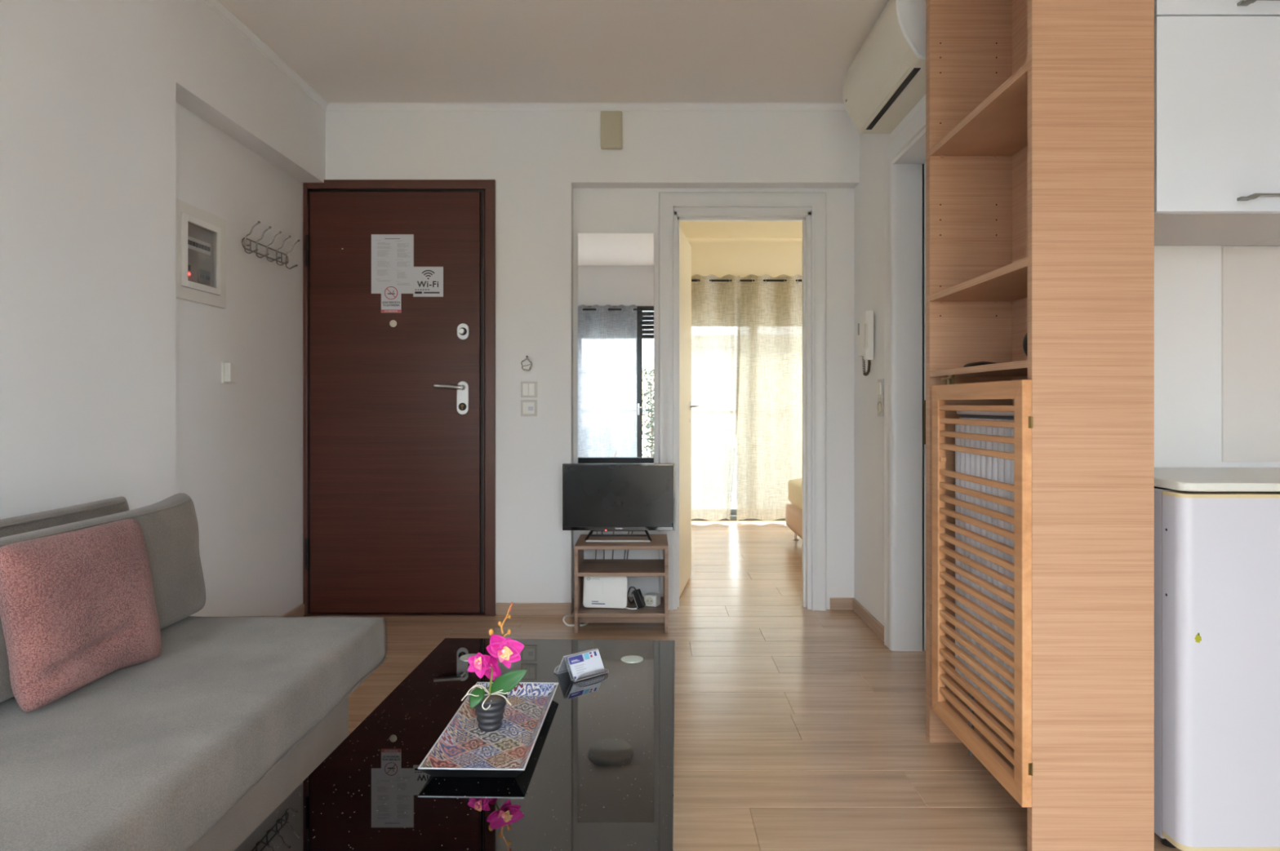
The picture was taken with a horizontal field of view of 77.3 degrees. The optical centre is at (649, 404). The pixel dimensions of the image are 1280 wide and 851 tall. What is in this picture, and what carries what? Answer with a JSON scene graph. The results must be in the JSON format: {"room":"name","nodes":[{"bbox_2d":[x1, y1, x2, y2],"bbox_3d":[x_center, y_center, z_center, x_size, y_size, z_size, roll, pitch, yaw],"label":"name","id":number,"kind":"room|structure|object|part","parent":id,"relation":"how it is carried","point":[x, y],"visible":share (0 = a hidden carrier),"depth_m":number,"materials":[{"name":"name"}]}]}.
{"room":"living room","nodes":[
{"label":"living room","id":0,"kind":"room"},
{"bbox_2d":[0,0,325,617],"bbox_3d":[-1.680,-0.212,1.600,0.240,2.455,4.500,0,0,0],"label":"wall","id":1,"kind":"structure","parent":0,"point":[113,113],"depth_m":2.50,"materials":[{"name":"white paint"}]},
{"bbox_2d":[176,198,226,308],"bbox_3d":[-1.654,-0.544,2.942,0.018,0.345,0.355,0,0,0],"label":"box","id":2,"kind":"object","parent":1,"relation":"attached to","point":[194,244],"visible":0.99,"depth_m":2.95,"materials":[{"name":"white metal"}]},
{"bbox_3d":[-1.659,-0.582,2.938,0.004,0.043,0.164,0,0,0],"label":"breaker rail","id":3,"kind":"part","parent":2,"relation":"part of","materials":[{"name":"white plastic"}]},
{"bbox_3d":[-1.662,-0.546,2.949,0.002,0.212,0.194,0,0,0],"label":"plate","id":4,"kind":"part","parent":2,"relation":"part of","materials":[{"name":"white plastic"}]},
{"bbox_2d":[221,362,236,383],"bbox_3d":[-1.646,-0.121,3.150,0.034,0.083,0.090,0,0,0],"label":"light switch","id":5,"kind":"object","parent":1,"relation":"attached to","point":[228,370],"visible":1,"depth_m":3.11,"materials":[{"name":"white plastic"}]},
{"bbox_2d":[203,0,328,111],"bbox_3d":[-1.548,-1.425,1.700,0.024,0.030,4.300,0,0,0],"label":"trim","id":6,"kind":"structure","parent":1,"relation":"attached to","point":[220,8],"depth_m":3.21,"materials":[{"name":"white paint"}]},
{"bbox_2d":[241,221,299,269],"bbox_3d":[-1.624,-0.678,3.439,0.077,0.135,0.414,0,0,0],"label":"coat rack","id":7,"kind":"object","parent":1,"relation":"attached to","point":[286,263],"visible":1,"depth_m":3.44,"materials":[{"name":"grey metal"}]},
{"bbox_3d":[-1.653,-0.654,3.439,0.019,0.048,0.414,0,0,0],"label":"rack frame","id":8,"kind":"part","parent":7,"relation":"part of","materials":[{"name":"grey metal"}]},
{"bbox_2d":[281,604,304,617],"bbox_3d":[-1.605,0.986,3.065,0.115,0.058,1.530,0,0,0],"label":"baseboard","id":9,"kind":"structure","parent":1,"relation":"attached to","point":[299,611],"depth_m":3.75,"materials":[{"name":"brown wood"}]},
{"bbox_2d":[218,0,888,237],"bbox_3d":[0.625,-1.515,3.275,4.850,0.150,7.850,0,0,0],"label":"ceiling","id":10,"kind":"structure","parent":0,"point":[346,51],"depth_m":3.25,"materials":[{"name":"white paint"}]},
{"bbox_2d":[325,111,859,613],"bbox_3d":[-0.300,-0.212,3.950,3.000,2.455,0.200,0,0,0],"label":"wall","id":11,"kind":"structure","parent":0,"point":[555,183],"depth_m":3.85,"materials":[{"name":"white paint"}]},
{"bbox_2d":[302,179,495,616],"bbox_3d":[-1.200,-0.030,3.881,0.920,2.090,0.218,0,0,0],"label":"door","id":12,"kind":"structure","parent":11,"relation":"in","point":[399,408],"depth_m":3.84,"materials":[{"name":"brown paint"}]},
{"bbox_2d":[381,284,400,312],"bbox_3d":[-1.240,-0.504,3.839,0.096,0.132,0.002,0,0,0],"label":"no smoking sign","id":13,"kind":"object","parent":12,"relation":"attached to","point":[390,294],"visible":1,"depth_m":3.84,"materials":[{"name":"white paper"}]},
{"bbox_2d":[371,234,413,293],"bbox_3d":[-1.235,-0.672,3.841,0.204,0.284,0.001,0,0,0],"label":"sheet","id":14,"kind":"object","parent":12,"relation":"attached to","point":[392,255],"visible":1,"depth_m":3.84,"materials":[{"name":"white paper"}]},
{"bbox_2d":[413,266,443,297],"bbox_3d":[-1.063,-0.587,3.841,0.144,0.144,0.001,0,0,0],"label":"sign","id":15,"kind":"object","parent":12,"relation":"attached to","point":[428,282],"visible":1,"depth_m":3.84,"materials":[{"name":"white paper"}]},
{"bbox_2d":[414,289,439,293],"bbox_3d":[-1.067,-0.540,3.840,0.119,0.022,0.001,0,0,0],"label":"print","id":16,"kind":"object","parent":15,"relation":"attached to","point":[416,291],"depth_m":3.84,"materials":[{"name":"black"}]},
{"bbox_3d":[-0.951,-0.080,3.803,0.138,0.029,0.062,0,0,0],"label":"handle","id":17,"kind":"part","parent":12,"relation":"part of","materials":[{"name":"metal"}]},
{"bbox_3d":[-0.897,-0.029,3.838,0.056,0.160,0.008,0,0,0],"label":"handle plate","id":18,"kind":"part","parent":12,"relation":"part of","materials":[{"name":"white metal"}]},
{"bbox_2d":[520,355,532,371],"bbox_3d":[-0.591,-0.195,3.840,0.055,0.073,0.021,0,0,0],"label":"hanger","id":19,"kind":"object","parent":11,"relation":"attached to","point":[526,357],"visible":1,"depth_m":3.84,"materials":[{"name":"grey metal"}]},
{"bbox_2d":[520,400,537,416],"bbox_3d":[-0.580,0.020,3.842,0.077,0.077,0.016,0,0,0],"label":"light switch","id":20,"kind":"object","parent":11,"relation":"attached to","point":[528,407],"visible":1,"depth_m":3.84,"materials":[{"name":"white plastic"}]},
{"bbox_2d":[520,382,537,397],"bbox_3d":[-0.580,-0.069,3.843,0.077,0.077,0.014,0,0,0],"label":"light switch","id":21,"kind":"object","parent":11,"relation":"attached to","point":[528,389],"visible":1,"depth_m":3.84,"materials":[{"name":"white plastic"}]},
{"bbox_2d":[495,603,571,615],"bbox_3d":[-0.557,0.986,3.844,0.361,0.058,0.012,0,0,0],"label":"baseboard","id":22,"kind":"structure","parent":11,"relation":"attached to","point":[501,609],"depth_m":3.84,"materials":[{"name":"brown wood"}]},
{"bbox_2d":[325,102,846,111],"bbox_3d":[-0.272,-1.425,3.838,2.576,0.030,0.024,0,0,0],"label":"trim","id":23,"kind":"structure","parent":11,"relation":"attached to","point":[331,106],"depth_m":3.84,"materials":[{"name":"white paint"}]},
{"bbox_2d":[600,111,622,149],"bbox_3d":[-0.182,-1.310,3.831,0.104,0.175,0.038,0,0,0],"label":"junction cover","id":24,"kind":"object","parent":11,"relation":"attached to","point":[611,121],"visible":1,"depth_m":3.81,"materials":[{"name":"beige plastic"}]},
{"bbox_2d":[577,233,653,463],"bbox_3d":[-0.166,-0.264,3.945,0.376,1.157,0.010,0,0,0],"label":"wall mirror","id":25,"kind":"object","parent":11,"relation":"attached to","point":[615,271],"visible":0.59,"depth_m":3.94,"materials":[{"name":"clear glass"}]},
{"bbox_2d":[573,598,852,610],"bbox_3d":[0.317,0.986,3.944,1.387,0.058,0.012,0,0,0],"label":"baseboard","id":26,"kind":"structure","parent":11,"relation":"attached to","point":[836,604],"depth_m":3.94,"materials":[{"name":"brown wood"}]},
{"bbox_2d":[658,192,826,610],"bbox_3d":[0.458,-0.013,4.324,0.823,2.056,0.796,0,0,0],"label":"door","id":27,"kind":"structure","parent":11,"relation":"in","point":[675,406],"depth_m":3.93,"materials":[{"name":"white wood"}]},
{"bbox_3d":[0.257,0.046,4.611,0.054,0.122,0.135,0,0,9],"label":"handle","id":28,"kind":"part","parent":27,"relation":"part of","materials":[{"name":"metal"}]},
{"bbox_2d":[731,503,736,508],"bbox_3d":[1.200,1.100,7.750,5.200,0.130,1.200,0,0,0],"label":"floor","id":29,"kind":"structure","parent":0,"point":[733,505],"depth_m":8.12,"materials":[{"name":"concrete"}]},
{"bbox_2d":[303,520,1182,850],"bbox_3d":[0.600,1.016,3.220,4.800,0.002,7.640,0,0,0],"label":"floor","id":30,"kind":"structure","parent":0,"point":[797,728],"depth_m":2.59,"materials":[{"name":"brown wood"}]},
{"bbox_2d":[0,616,386,850],"bbox_3d":[-1.133,0.800,1.267,0.807,0.431,1.986,0,0,0],"label":"sofa","id":31,"kind":"object","parent":30,"relation":"on","point":[193,746],"visible":0.8,"depth_m":1.50,"materials":[{"name":"beige fabric"}]},
{"bbox_2d":[0,496,128,537],"bbox_3d":[-1.467,0.421,1.660,0.110,0.326,1.150,0,0,0],"label":"sofa cushion","id":32,"kind":"object","parent":31,"relation":"on","point":[51,518],"visible":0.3,"depth_m":1.97,"materials":[{"name":"beige fabric"}]},
{"bbox_2d":[0,519,161,712],"bbox_3d":[-1.190,0.432,1.689,0.136,0.330,0.392,0,0,0],"label":"throw pillow","id":33,"kind":"object","parent":31,"relation":"on","point":[77,608],"visible":1,"depth_m":1.60,"materials":[{"name":"pink fabric"}]},
{"bbox_2d":[0,493,205,702],"bbox_3d":[-1.297,0.418,1.728,0.150,0.336,1.050,0,0,0],"label":"sofa cushion","id":34,"kind":"object","parent":31,"relation":"on","point":[169,526],"visible":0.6,"depth_m":2.06,"materials":[{"name":"beige fabric"}]},
{"bbox_2d":[234,638,675,850],"bbox_3d":[-0.255,0.812,1.470,0.600,0.406,1.210,0,0,2],"label":"coffee table","id":35,"kind":"object","parent":30,"relation":"on","point":[597,775],"visible":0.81,"depth_m":1.31,"materials":[{"name":"black glass"}]},
{"bbox_2d":[417,682,558,777],"bbox_3d":[-0.282,0.598,1.486,0.172,0.023,0.398,0,0,1],"label":"tray","id":36,"kind":"object","parent":35,"relation":"on","point":[462,749],"visible":0.9,"depth_m":1.44,"materials":[{"name":"ceramic"}]},
{"bbox_2d":[461,601,527,732],"bbox_3d":[-0.285,0.489,1.490,0.114,0.236,0.078,0,0,0],"label":"potted orchid","id":37,"kind":"object","parent":36,"relation":"on","point":[489,705],"visible":1,"depth_m":1.48,"materials":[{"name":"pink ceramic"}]},
{"bbox_3d":[-0.298,0.577,1.497,0.065,0.060,0.065,0,0,0],"label":"pot","id":38,"kind":"part","parent":37,"relation":"part of","materials":[{"name":"grey ceramic"}]},
{"bbox_3d":[-0.287,0.485,1.504,0.028,0.118,0.020,0,0,0],"label":"stem","id":39,"kind":"part","parent":37,"relation":"part of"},
{"bbox_2d":[554,648,608,682],"bbox_3d":[-0.155,0.587,1.812,0.094,0.046,0.088,0,0,-41],"label":"card holder","id":40,"kind":"object","parent":35,"relation":"on","point":[567,666],"visible":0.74,"depth_m":1.79,"materials":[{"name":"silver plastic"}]},
{"bbox_3d":[-0.164,0.587,1.823,0.093,0.045,0.027,0,0,-41],"label":"panel","id":41,"kind":"part","parent":40,"relation":"part of","materials":[{"name":"silver metal"}]},
{"bbox_3d":[-0.170,0.587,1.829,0.094,0.046,0.044,0,0,-41],"label":"wire frame","id":42,"kind":"part","parent":40,"relation":"part of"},
{"bbox_2d":[557,648,593,672],"bbox_3d":[-0.168,0.586,1.827,0.085,0.042,0.026,0,0,-41],"label":"business card","id":43,"kind":"object","parent":40,"relation":"in","point":[592,649],"visible":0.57,"depth_m":1.81,"materials":[{"name":"white paper"}]},
{"bbox_2d":[567,649,604,679],"bbox_3d":[-0.142,0.585,1.797,0.085,0.044,0.028,0,0,-41],"label":"business card","id":44,"kind":"object","parent":40,"relation":"in","point":[582,664],"visible":1,"depth_m":1.79,"materials":[{"name":"white paper"}]},
{"bbox_2d":[574,534,668,633],"bbox_3d":[-0.125,0.822,3.700,0.416,0.386,0.321,0,0,0],"label":"tv stand","id":45,"kind":"object","parent":30,"relation":"on","point":[583,567],"visible":0.96,"depth_m":3.60,"materials":[{"name":"beige wood"}]},
{"bbox_3d":[-0.325,0.830,3.700,0.016,0.370,0.320,0,0,0],"label":"panel","id":46,"kind":"part","parent":45,"relation":"part of","materials":[{"name":"beige wood"}]},
{"bbox_2d":[582,576,627,608],"bbox_3d":[-0.201,0.853,3.640,0.203,0.152,0.048,0,0,0],"label":"modem","id":47,"kind":"object","parent":45,"relation":"on","point":[599,592],"visible":0.96,"depth_m":3.63,"materials":[{"name":"white plastic"}]},
{"bbox_2d":[591,601,604,604],"bbox_3d":[-0.232,0.900,3.619,0.060,0.016,0.003,0,0,0],"label":"print","id":48,"kind":"object","parent":47,"relation":"attached to","point":[593,602],"depth_m":3.62},
{"bbox_2d":[562,463,675,626],"bbox_3d":[-0.143,0.647,3.779,0.522,0.737,0.267,0,0,0],"label":"television","id":49,"kind":"object","parent":45,"relation":"on","point":[597,497],"visible":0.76,"depth_m":3.71,"materials":[{"name":"black plastic"}]},
{"bbox_3d":[-0.308,0.998,3.762,0.111,0.035,0.259,0,0,25],"label":"power cord","id":50,"kind":"part","parent":49,"relation":"part of","materials":[{"name":"white plastic"}]},
{"bbox_3d":[-0.274,0.602,3.727,0.036,0.053,0.152,0,0,5],"label":"stand leg","id":51,"kind":"part","parent":49,"relation":"part of","materials":[{"name":"black plastic"}]},
{"bbox_3d":[-0.012,0.602,3.727,0.033,0.053,0.152,0,0,-4],"label":"stand leg","id":52,"kind":"part","parent":49,"relation":"part of","materials":[{"name":"black plastic"}]},
{"bbox_2d":[577,597,664,617],"bbox_3d":[-0.125,0.937,3.696,0.384,0.016,0.307,0,0,0],"label":"shelf","id":53,"kind":"object","parent":45,"relation":"attached to","point":[646,611],"depth_m":3.58,"materials":[{"name":"beige wood"}]},
{"bbox_2d":[577,559,664,576],"bbox_3d":[-0.125,0.756,3.696,0.384,0.016,0.307,0,0,0],"label":"shelf","id":54,"kind":"object","parent":45,"relation":"attached to","point":[587,567],"depth_m":3.66,"materials":[{"name":"beige wood"}]},
{"bbox_3d":[-0.125,0.637,3.700,0.416,0.016,0.321,0,0,0],"label":"panel","id":55,"kind":"part","parent":45,"relation":"part of","materials":[{"name":"beige wood"}]},
{"bbox_2d":[627,586,645,608],"bbox_3d":[-0.071,0.879,3.636,0.117,0.094,0.058,0,0,39],"label":"power adapter","id":56,"kind":"object","parent":45,"relation":"on","point":[637,595],"visible":0.92,"depth_m":3.60,"materials":[{"name":"black plastic"}]},
{"bbox_2d":[625,592,660,609],"bbox_3d":[-0.024,0.902,3.653,0.075,0.052,0.174,0,0,45],"label":"power strip","id":57,"kind":"object","parent":45,"relation":"on","point":[651,599],"visible":0.84,"depth_m":3.67,"materials":[{"name":"white plastic"}]},
{"bbox_2d":[645,597,653,604],"bbox_3d":[0.000,0.902,3.663,0.036,0.036,0.001,0,0,24],"label":"socket","id":58,"kind":"object","parent":57,"relation":"attached to","point":[649,601],"depth_m":3.66,"materials":[{"name":"beige plastic"}]},
{"bbox_3d":[0.075,0.830,3.700,0.016,0.370,0.320,0,0,0],"label":"panel","id":59,"kind":"part","parent":45,"relation":"part of","materials":[{"name":"beige wood"}]},
{"bbox_2d":[785,478,802,540],"bbox_3d":[1.730,0.786,5.150,1.402,0.458,1.902,0,0,0],"label":"bed","id":60,"kind":"object","parent":30,"relation":"on","point":[793,511],"visible":0.07,"depth_m":5.75,"materials":[{"name":"beige fabric"}]},
{"bbox_3d":[1.732,0.658,5.149,1.388,0.202,1.892,0,0,0],"label":"mattress","id":61,"kind":"part","parent":60,"relation":"part of","materials":[{"name":"beige fabric"}]},
{"bbox_3d":[1.090,0.969,5.970,0.048,0.092,0.047,0,0,0],"label":"leg","id":62,"kind":"part","parent":60,"relation":"part of","materials":[{"name":"metal"}]},
{"bbox_2d":[955,411,1013,755],"bbox_3d":[0.984,0.511,2.066,0.198,0.998,0.541,0,0,0],"label":"radiator","id":63,"kind":"object","parent":30,"relation":"on","point":[998,469],"visible":0.28,"depth_m":2.13,"materials":[{"name":"white metal"}]},
{"bbox_2d":[956,411,1013,416],"bbox_3d":[0.935,0.021,2.066,0.080,0.018,0.541,0,0,0],"label":"grille","id":64,"kind":"object","parent":63,"relation":"attached to","point":[963,413],"depth_m":2.15,"materials":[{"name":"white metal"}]},
{"bbox_3d":[0.939,0.405,2.067,0.063,0.750,0.533,0,0,0],"label":"panel","id":65,"kind":"part","parent":63,"relation":"part of","materials":[{"name":"white metal"}]},
{"bbox_2d":[925,0,1154,850],"bbox_3d":[0.962,-0.211,2.089,0.291,2.453,0.682,0,0,0],"label":"tall cabinet","id":66,"kind":"object","parent":30,"relation":"on","point":[1040,113],"visible":1,"depth_m":1.75,"materials":[{"name":"brown wood"}]},
{"bbox_3d":[0.973,-0.211,2.413,0.268,2.453,0.034,0,0,0],"label":"panel","id":67,"kind":"part","parent":66,"relation":"part of","materials":[{"name":"brown wood"}]},
{"bbox_2d":[929,360,1027,377],"bbox_3d":[0.963,-0.089,2.087,0.245,0.017,0.619,0,0,0],"label":"shelf","id":68,"kind":"object","parent":66,"relation":"attached to","point":[1019,368],"depth_m":2.11,"materials":[{"name":"brown wood"}]},
{"bbox_2d":[929,257,1027,301],"bbox_3d":[0.963,-0.317,2.087,0.245,0.019,0.619,0,0,0],"label":"shelf","id":69,"kind":"object","parent":66,"relation":"attached to","point":[1009,282],"depth_m":2.14,"materials":[{"name":"brown wood"}]},
{"bbox_2d":[929,61,1027,156],"bbox_3d":[0.963,-0.752,2.087,0.245,0.020,0.619,0,0,0],"label":"shelf","id":70,"kind":"object","parent":66,"relation":"attached to","point":[998,126],"depth_m":2.16,"materials":[{"name":"brown wood"}]},
{"bbox_2d":[963,361,996,367],"bbox_3d":[0.900,-0.107,2.160,0.100,0.017,0.100,0,0,0],"label":"pouch","id":71,"kind":"object","parent":66,"relation":"on","point":[979,363],"visible":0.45,"depth_m":2.13,"materials":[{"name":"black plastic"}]},
{"bbox_3d":[0.827,0.415,2.033,0.022,0.937,0.561,0,0,0],"label":"door","id":72,"kind":"part","parent":66,"relation":"part of","materials":[{"name":"brown wood"}]},
{"bbox_3d":[1.095,-0.211,2.087,0.020,2.453,0.619,0,0,0],"label":"panel","id":73,"kind":"part","parent":66,"relation":"part of","materials":[{"name":"brown wood"}]},
{"bbox_2d":[1022,332,1027,356],"bbox_3d":[0.977,-0.147,1.935,0.141,0.098,0.058,0,0,-14],"label":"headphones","id":74,"kind":"object","parent":66,"relation":"on","point":[1025,339],"visible":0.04,"depth_m":1.93,"materials":[{"name":"black plastic"}]},
{"bbox_3d":[0.973,-0.211,1.766,0.268,2.453,0.022,0,0,0],"label":"panel","id":75,"kind":"part","parent":66,"relation":"part of","materials":[{"name":"brown wood"}]},
{"bbox_2d":[1154,467,1279,850],"bbox_3d":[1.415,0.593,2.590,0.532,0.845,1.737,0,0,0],"label":"fridge","id":76,"kind":"object","parent":30,"relation":"on","point":[1217,530],"visible":0.65,"depth_m":1.73,"materials":[{"name":"white metal"}]},
{"bbox_2d":[1194,633,1201,643],"bbox_3d":[1.182,0.505,1.725,0.015,0.022,0.001,0,0,0],"label":"sticker","id":77,"kind":"object","parent":76,"relation":"attached to","point":[1197,637],"visible":1,"depth_m":1.72,"materials":[{"name":"yellow paper"}]},
{"bbox_3d":[1.416,0.179,1.931,0.528,0.019,0.419,0,0,0],"label":"plate","id":78,"kind":"part","parent":76,"relation":"part of","materials":[{"name":"white plastic"}]},
{"bbox_3d":[1.415,0.199,1.759,0.532,0.008,0.070,0,0,0],"label":"door trim","id":79,"kind":"part","parent":76,"relation":"part of","materials":[{"name":"beige plastic"}]},
{"bbox_3d":[1.415,0.963,1.759,0.530,0.012,0.070,0,0,0],"label":"door trim","id":80,"kind":"part","parent":76,"relation":"part of","materials":[{"name":"white plastic"}]},
{"bbox_2d":[688,241,802,277],"bbox_3d":[1.150,-0.212,7.050,3.500,2.455,0.200,0,0,0],"label":"wall","id":81,"kind":"structure","parent":0,"point":[717,259],"depth_m":6.95,"materials":[{"name":"beige paint"}]},
{"bbox_2d":[691,508,785,520],"bbox_3d":[1.450,0.140,7.025,2.700,1.750,0.150,0,0,0],"label":"window","id":82,"kind":"structure","parent":81,"relation":"in","point":[733,511],"depth_m":6.95,"materials":[{"name":"grey metal"}]},
{"bbox_3d":[1.450,0.120,7.050,2.700,1.710,0.050,0,0,0],"label":"frame","id":83,"kind":"part","parent":82,"relation":"part of","materials":[{"name":"grey metal"}]},
{"bbox_3d":[1.450,0.995,7.025,2.700,0.040,0.150,0,0,0],"label":"sill","id":84,"kind":"part","parent":82,"relation":"part of","materials":[{"name":"grey metal"}]},
{"bbox_2d":[686,237,802,241],"bbox_3d":[1.500,-1.425,6.938,2.800,0.030,0.024,0,0,0],"label":"trim","id":85,"kind":"structure","parent":81,"relation":"attached to","point":[689,239],"depth_m":6.94,"materials":[{"name":"beige paint"}]},
{"bbox_2d":[691,280,802,281],"bbox_3d":[1.385,-1.047,6.864,2.870,0.017,0.171,0,0,0],"label":"curtain rod","id":86,"kind":"object","parent":81,"relation":"attached to","point":[691,280],"visible":0.02,"depth_m":6.78,"materials":[{"name":"grey metal"}]},
{"bbox_2d":[691,274,740,521],"bbox_3d":[0.432,-0.051,6.794,0.665,2.097,0.081,0,0,0],"label":"curtain","id":87,"kind":"object","parent":86,"relation":"hanging from","point":[715,305],"visible":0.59,"depth_m":6.79,"materials":[{"name":"fabric"}]},
{"bbox_2d":[736,274,802,521],"bbox_3d":[1.743,-0.052,6.808,2.015,2.097,0.082,0,0,0],"label":"curtain","id":88,"kind":"object","parent":86,"relation":"hanging from","point":[769,433],"visible":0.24,"depth_m":6.80,"materials":[{"name":"fabric"}]},
{"bbox_2d":[853,94,925,626],"bbox_3d":[1.087,-0.212,3.250,0.155,2.455,1.600,0,0,0],"label":"wall","id":89,"kind":"structure","parent":0,"point":[868,193],"depth_m":3.64,"materials":[{"name":"white paint"}]},
{"bbox_2d":[857,311,873,376],"bbox_3d":[0.992,-0.272,3.684,0.048,0.290,0.234,0,0,4],"label":"intercom","id":90,"kind":"object","parent":89,"relation":"attached to","point":[865,323],"visible":1,"depth_m":3.58,"materials":[{"name":"white plastic"}]},
{"bbox_3d":[0.985,-0.176,3.633,0.016,0.099,0.107,0,0,0],"label":"coiled cord","id":91,"kind":"part","parent":90,"relation":"part of","materials":[{"name":"white plastic"}]},
{"bbox_2d":[852,598,884,641],"bbox_3d":[1.004,0.986,3.664,0.012,0.058,0.548,0,0,0],"label":"baseboard","id":92,"kind":"structure","parent":89,"relation":"attached to","point":[874,624],"depth_m":3.65,"materials":[{"name":"brown wood"}]},
{"bbox_2d":[876,378,884,397],"bbox_3d":[1.001,-0.067,3.470,0.018,0.080,0.080,0,0,0],"label":"light switch","id":93,"kind":"object","parent":89,"relation":"attached to","point":[880,384],"visible":0.94,"depth_m":3.44,"materials":[{"name":"white plastic"}]},
{"bbox_2d":[877,398,884,416],"bbox_3d":[1.002,0.014,3.470,0.017,0.080,0.080,0,0,0],"label":"wall socket","id":94,"kind":"object","parent":89,"relation":"attached to","point":[880,401],"visible":0.95,"depth_m":3.45,"materials":[{"name":"beige plastic"}]},
{"bbox_2d":[842,0,925,133],"bbox_3d":[0.910,-1.276,2.995,0.199,0.288,0.750,0,0,0],"label":"air conditioner","id":95,"kind":"object","parent":89,"relation":"attached to","point":[886,79],"visible":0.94,"depth_m":2.90,"materials":[{"name":"plastic"}]},
{"bbox_2d":[866,67,920,129],"bbox_3d":[0.904,-1.133,3.000,0.022,0.003,0.600,0,0,0],"label":"outlet","id":96,"kind":"object","parent":95,"relation":"attached to","point":[910,75],"depth_m":2.96,"materials":[{"name":"black plastic"}]},
{"bbox_2d":[884,102,925,651],"bbox_3d":[1.075,-0.034,2.940,0.175,2.098,0.876,0,0,0],"label":"door frame","id":97,"kind":"structure","parent":89,"relation":"in","point":[904,155],"depth_m":3.28,"materials":[{"name":"white wood"}]},
{"bbox_3d":[1.125,0.075,3.272,0.004,0.180,0.020,0,0,0],"label":"strike plate","id":98,"kind":"part","parent":97,"relation":"part of","materials":[{"name":"black metal"}]},
{"bbox_2d":[1154,245,1279,467],"bbox_3d":[1.808,-0.212,2.285,1.385,2.455,0.270,0,0,0],"label":"wall","id":99,"kind":"structure","parent":0,"point":[1188,279],"depth_m":2.15,"materials":[{"name":"white paint"}]},
{"bbox_2d":[1154,0,1279,245],"bbox_3d":[1.359,-0.927,1.942,0.482,1.006,0.402,0,0,0],"label":"upper cabinet","id":100,"kind":"object","parent":99,"relation":"attached to","point":[1217,62],"visible":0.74,"depth_m":1.76,"materials":[{"name":"white laminate"}]},
{"bbox_3d":[1.359,-1.144,1.774,0.480,0.568,0.019,0,0,0],"label":"door","id":101,"kind":"part","parent":100,"relation":"part of","materials":[{"name":"white laminate"}]},
{"bbox_3d":[1.372,-0.883,1.753,0.158,0.010,0.024,0,0,0],"label":"handle","id":102,"kind":"part","parent":100,"relation":"part of","materials":[{"name":"silver metal"}]},
{"bbox_3d":[1.372,-0.453,1.753,0.158,0.010,0.024,0,0,0],"label":"handle","id":103,"kind":"part","parent":100,"relation":"part of","materials":[{"name":"silver metal"}]},
{"bbox_2d":[1222,247,1279,462],"bbox_3d":[1.958,-0.133,2.147,0.843,0.576,0.005,0,0,0],"label":"backsplash","id":104,"kind":"structure","parent":99,"relation":"attached to","point":[1251,276],"depth_m":2.14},
{"bbox_2d":[1249,237,1279,245],"bbox_3d":[1.991,-0.927,1.954,0.778,1.006,0.378,0,0,0],"label":"upper cabinet","id":105,"kind":"object","parent":99,"relation":"attached to","point":[1276,242],"visible":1,"depth_m":2.10,"materials":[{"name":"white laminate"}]},
{"label":"outside","id":106,"kind":"structure","parent":0,"visible":0},
{"bbox_3d":[0.000,9.115,2.500,60.000,0.200,55.000,0,0,0],"label":"ground","id":107,"kind":"structure","parent":106,"visible":0},
{"bbox_2d":[731,444,736,503],"bbox_3d":[1.500,3.865,16.925,17.200,10.300,4.150,0,0,0],"label":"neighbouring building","id":108,"kind":"structure","parent":107,"relation":"on","point":[734,491],"depth_m":14.94,"materials":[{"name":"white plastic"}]}
]}

